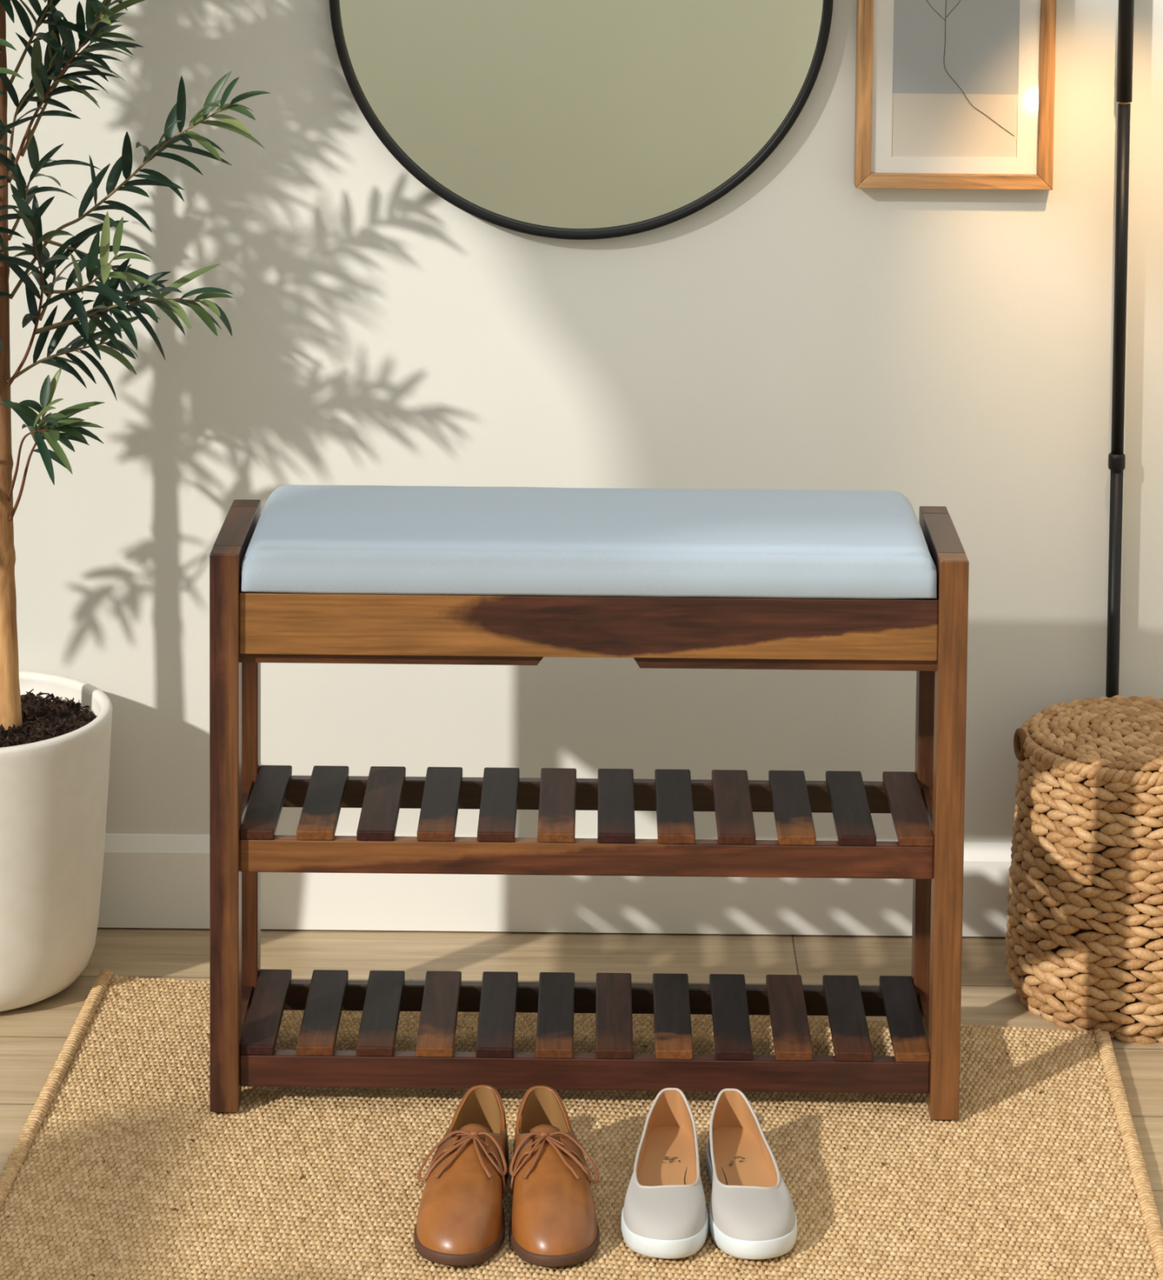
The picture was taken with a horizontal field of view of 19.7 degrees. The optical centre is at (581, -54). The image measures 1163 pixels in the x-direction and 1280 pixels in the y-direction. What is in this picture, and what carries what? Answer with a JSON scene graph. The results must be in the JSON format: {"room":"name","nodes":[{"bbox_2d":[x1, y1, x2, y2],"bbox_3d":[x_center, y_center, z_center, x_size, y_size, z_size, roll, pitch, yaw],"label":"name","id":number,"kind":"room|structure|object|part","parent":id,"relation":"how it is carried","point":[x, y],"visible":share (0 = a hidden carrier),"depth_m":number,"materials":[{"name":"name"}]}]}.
{"room":"home entryway","nodes":[
{"label":"home entryway","id":0,"kind":"room"},
{"bbox_2d":[0,927,1162,1229],"bbox_3d":[0.290,1.613,1.950,4.600,0.050,5.600,1,5,0],"label":"floor","id":1,"kind":"structure","parent":0,"point":[33,1037],"depth_m":4.52,"materials":[{"name":"brown wood"}]},
{"bbox_2d":[0,0,269,1011],"bbox_3d":[-0.721,0.341,4.268,0.561,2.087,0.524,2,5,18],"label":"potted tree","id":2,"kind":"object","parent":1,"relation":"on","point":[55,730],"visible":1,"depth_m":4.33,"materials":[{"name":"green plant"}]},
{"bbox_3d":[-0.803,1.190,4.430,0.360,0.368,0.360,1,5,0],"label":"pot","id":3,"kind":"part","parent":2,"relation":"part of","materials":[{"name":"white ceramic"}]},
{"bbox_2d":[0,968,1162,1279],"bbox_3d":[-0.012,1.429,3.748,1.424,0.017,1.248,1,5,7],"label":"jute rug","id":4,"kind":"object","parent":1,"relation":"on","point":[121,1166],"visible":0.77,"depth_m":3.89,"materials":[{"name":"beige wicker"}]},
{"bbox_2d":[413,1084,509,1266],"bbox_3d":[-0.131,1.380,3.767,0.103,0.088,0.284,1,5,4],"label":"shoe","id":5,"kind":"object","parent":4,"relation":"on","point":[460,1218],"visible":1,"depth_m":3.70,"materials":[{"name":"brown leather"}]},
{"bbox_2d":[509,1085,599,1266],"bbox_3d":[-0.033,1.381,3.766,0.103,0.088,0.284,0,5,-4],"label":"shoe","id":6,"kind":"object","parent":4,"relation":"on","point":[553,1223],"visible":1,"depth_m":3.70,"materials":[{"name":"brown leather"}]},
{"bbox_2d":[209,499,968,1119],"bbox_3d":[0.007,1.053,4.119,0.900,0.684,0.262,1,5,0],"label":"bench","id":7,"kind":"object","parent":4,"relation":"on","point":[927,637],"visible":0.97,"depth_m":4.02,"materials":[{"name":"brown wood"}]},
{"bbox_3d":[-0.426,1.058,4.009,0.034,0.684,0.038,1,5,0],"label":"leg","id":8,"kind":"part","parent":7,"relation":"part of","materials":[{"name":"brown wood"}]},
{"bbox_3d":[-0.423,0.728,4.095,0.034,0.040,0.187,1,5,0],"label":"arm rail","id":9,"kind":"part","parent":7,"relation":"part of","materials":[{"name":"brown wood"}]},
{"bbox_3d":[-0.425,1.040,4.233,0.034,0.684,0.038,1,5,0],"label":"leg","id":10,"kind":"part","parent":7,"relation":"part of","materials":[{"name":"brown wood"}]},
{"bbox_3d":[-0.428,1.343,4.145,0.022,0.039,0.190,1,5,0],"label":"rail","id":11,"kind":"part","parent":7,"relation":"part of","materials":[{"name":"brown wood"}]},
{"bbox_3d":[-0.426,1.079,4.123,0.022,0.042,0.190,1,5,0],"label":"rail","id":12,"kind":"part","parent":7,"relation":"part of","materials":[{"name":"brown wood"}]},
{"bbox_3d":[0.005,1.336,4.251,0.831,0.034,0.018,1,5,0],"label":"shelf rail","id":13,"kind":"part","parent":7,"relation":"part of","materials":[{"name":"brown wood"}]},
{"bbox_3d":[0.004,1.356,4.034,0.831,0.040,0.019,1,5,0],"label":"shelf rail","id":14,"kind":"part","parent":7,"relation":"part of","materials":[{"name":"brown wood"}]},
{"bbox_3d":[0.007,1.072,4.230,0.831,0.036,0.018,1,5,0],"label":"shelf rail","id":15,"kind":"part","parent":7,"relation":"part of","materials":[{"name":"brown wood"}]},
{"bbox_3d":[0.006,1.092,4.012,0.831,0.040,0.019,1,5,0],"label":"shelf rail","id":16,"kind":"part","parent":7,"relation":"part of","materials":[{"name":"brown wood"}]},
{"bbox_2d":[241,484,937,599],"bbox_3d":[0.010,0.722,4.091,0.825,0.080,0.258,1,5,0],"label":"seat cushion","id":17,"kind":"object","parent":7,"relation":"on","point":[306,539],"visible":1,"depth_m":3.97,"materials":[{"name":"blue fabric"}]},
{"bbox_3d":[0.437,1.351,4.140,0.022,0.039,0.190,1,5,0],"label":"rail","id":18,"kind":"part","parent":7,"relation":"part of","materials":[{"name":"brown wood"}]},
{"bbox_3d":[0.439,1.087,4.119,0.022,0.042,0.190,1,5,0],"label":"rail","id":19,"kind":"part","parent":7,"relation":"part of","materials":[{"name":"brown wood"}]},
{"bbox_3d":[0.440,1.048,4.228,0.034,0.684,0.038,1,5,0],"label":"leg","id":20,"kind":"part","parent":7,"relation":"part of","materials":[{"name":"brown wood"}]},
{"bbox_3d":[0.442,0.736,4.090,0.034,0.040,0.187,1,5,0],"label":"arm rail","id":21,"kind":"part","parent":7,"relation":"part of","materials":[{"name":"brown wood"}]},
{"bbox_3d":[0.439,1.066,4.005,0.034,0.684,0.038,1,5,0],"label":"leg","id":22,"kind":"part","parent":7,"relation":"part of","materials":[{"name":"brown wood"}]},
{"bbox_2d":[621,1088,708,1258],"bbox_3d":[0.093,1.386,3.784,0.097,0.077,0.289,0,5,0],"label":"shoe","id":23,"kind":"object","parent":4,"relation":"on","point":[664,1211],"visible":1,"depth_m":3.73,"materials":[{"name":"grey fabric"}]},
{"bbox_2d":[706,1088,797,1259],"bbox_3d":[0.189,1.387,3.784,0.097,0.077,0.289,0,5,-2],"label":"shoe","id":24,"kind":"object","parent":4,"relation":"on","point":[753,1215],"visible":1,"depth_m":3.73,"materials":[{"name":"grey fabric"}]},
{"bbox_2d":[1005,694,1162,1044],"bbox_3d":[0.735,1.207,4.413,0.346,0.374,0.346,1,5,5],"label":"woven basket","id":25,"kind":"object","parent":1,"relation":"on","point":[1084,939],"visible":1,"depth_m":4.29,"materials":[{"name":"brown wicker"}]},
{"bbox_3d":[0.737,1.031,4.399,0.297,0.020,0.297,1,5,0],"label":"lid","id":26,"kind":"part","parent":25,"relation":"part of","materials":[{"name":"beige wicker"}]},
{"bbox_2d":[1106,0,1134,697],"bbox_3d":[0.729,0.543,4.311,0.240,1.706,0.484,1,5,0],"label":"floor lamp","id":27,"kind":"object","parent":1,"relation":"on","point":[1117,458],"visible":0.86,"depth_m":4.53,"materials":[{"name":"black metal"}]},
{"bbox_2d":[5,0,1162,842],"bbox_3d":[0.320,-0.121,4.567,4.600,3.020,0.100,1,5,0],"label":"wall","id":28,"kind":"structure","parent":0,"point":[804,327],"depth_m":4.58,"materials":[{"name":"white paint"}]},
{"bbox_2d":[97,833,1013,937],"bbox_3d":[0.307,1.302,4.627,4.600,0.129,0.013,1,5,0],"label":"baseboard","id":29,"kind":"structure","parent":28,"relation":"attached to","point":[149,881],"depth_m":4.62,"materials":[{"name":"white paint"}]},
{"bbox_2d":[328,0,833,239],"bbox_3d":[-0.001,0.058,4.518,0.681,0.681,0.023,1,5,0],"label":"round mirror","id":30,"kind":"object","parent":28,"relation":"attached to","point":[559,119],"visible":1,"depth_m":4.53,"materials":[{"name":"black metal"}]},
{"bbox_2d":[853,0,1057,190],"bbox_3d":[0.505,0.132,4.519,0.266,0.392,0.030,1,5,0],"label":"framed picture","id":31,"kind":"object","parent":28,"relation":"attached to","point":[950,94],"visible":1,"depth_m":4.52,"materials":[{"name":"brown wood"}]},
{"bbox_2d":[891,0,1020,157],"bbox_3d":[0.505,0.136,4.519,0.178,0.307,0.014,1,5,0],"label":"print","id":32,"kind":"object","parent":31,"relation":"on","point":[956,64],"depth_m":4.52,"materials":[{"name":"grey paper"}]}
]}

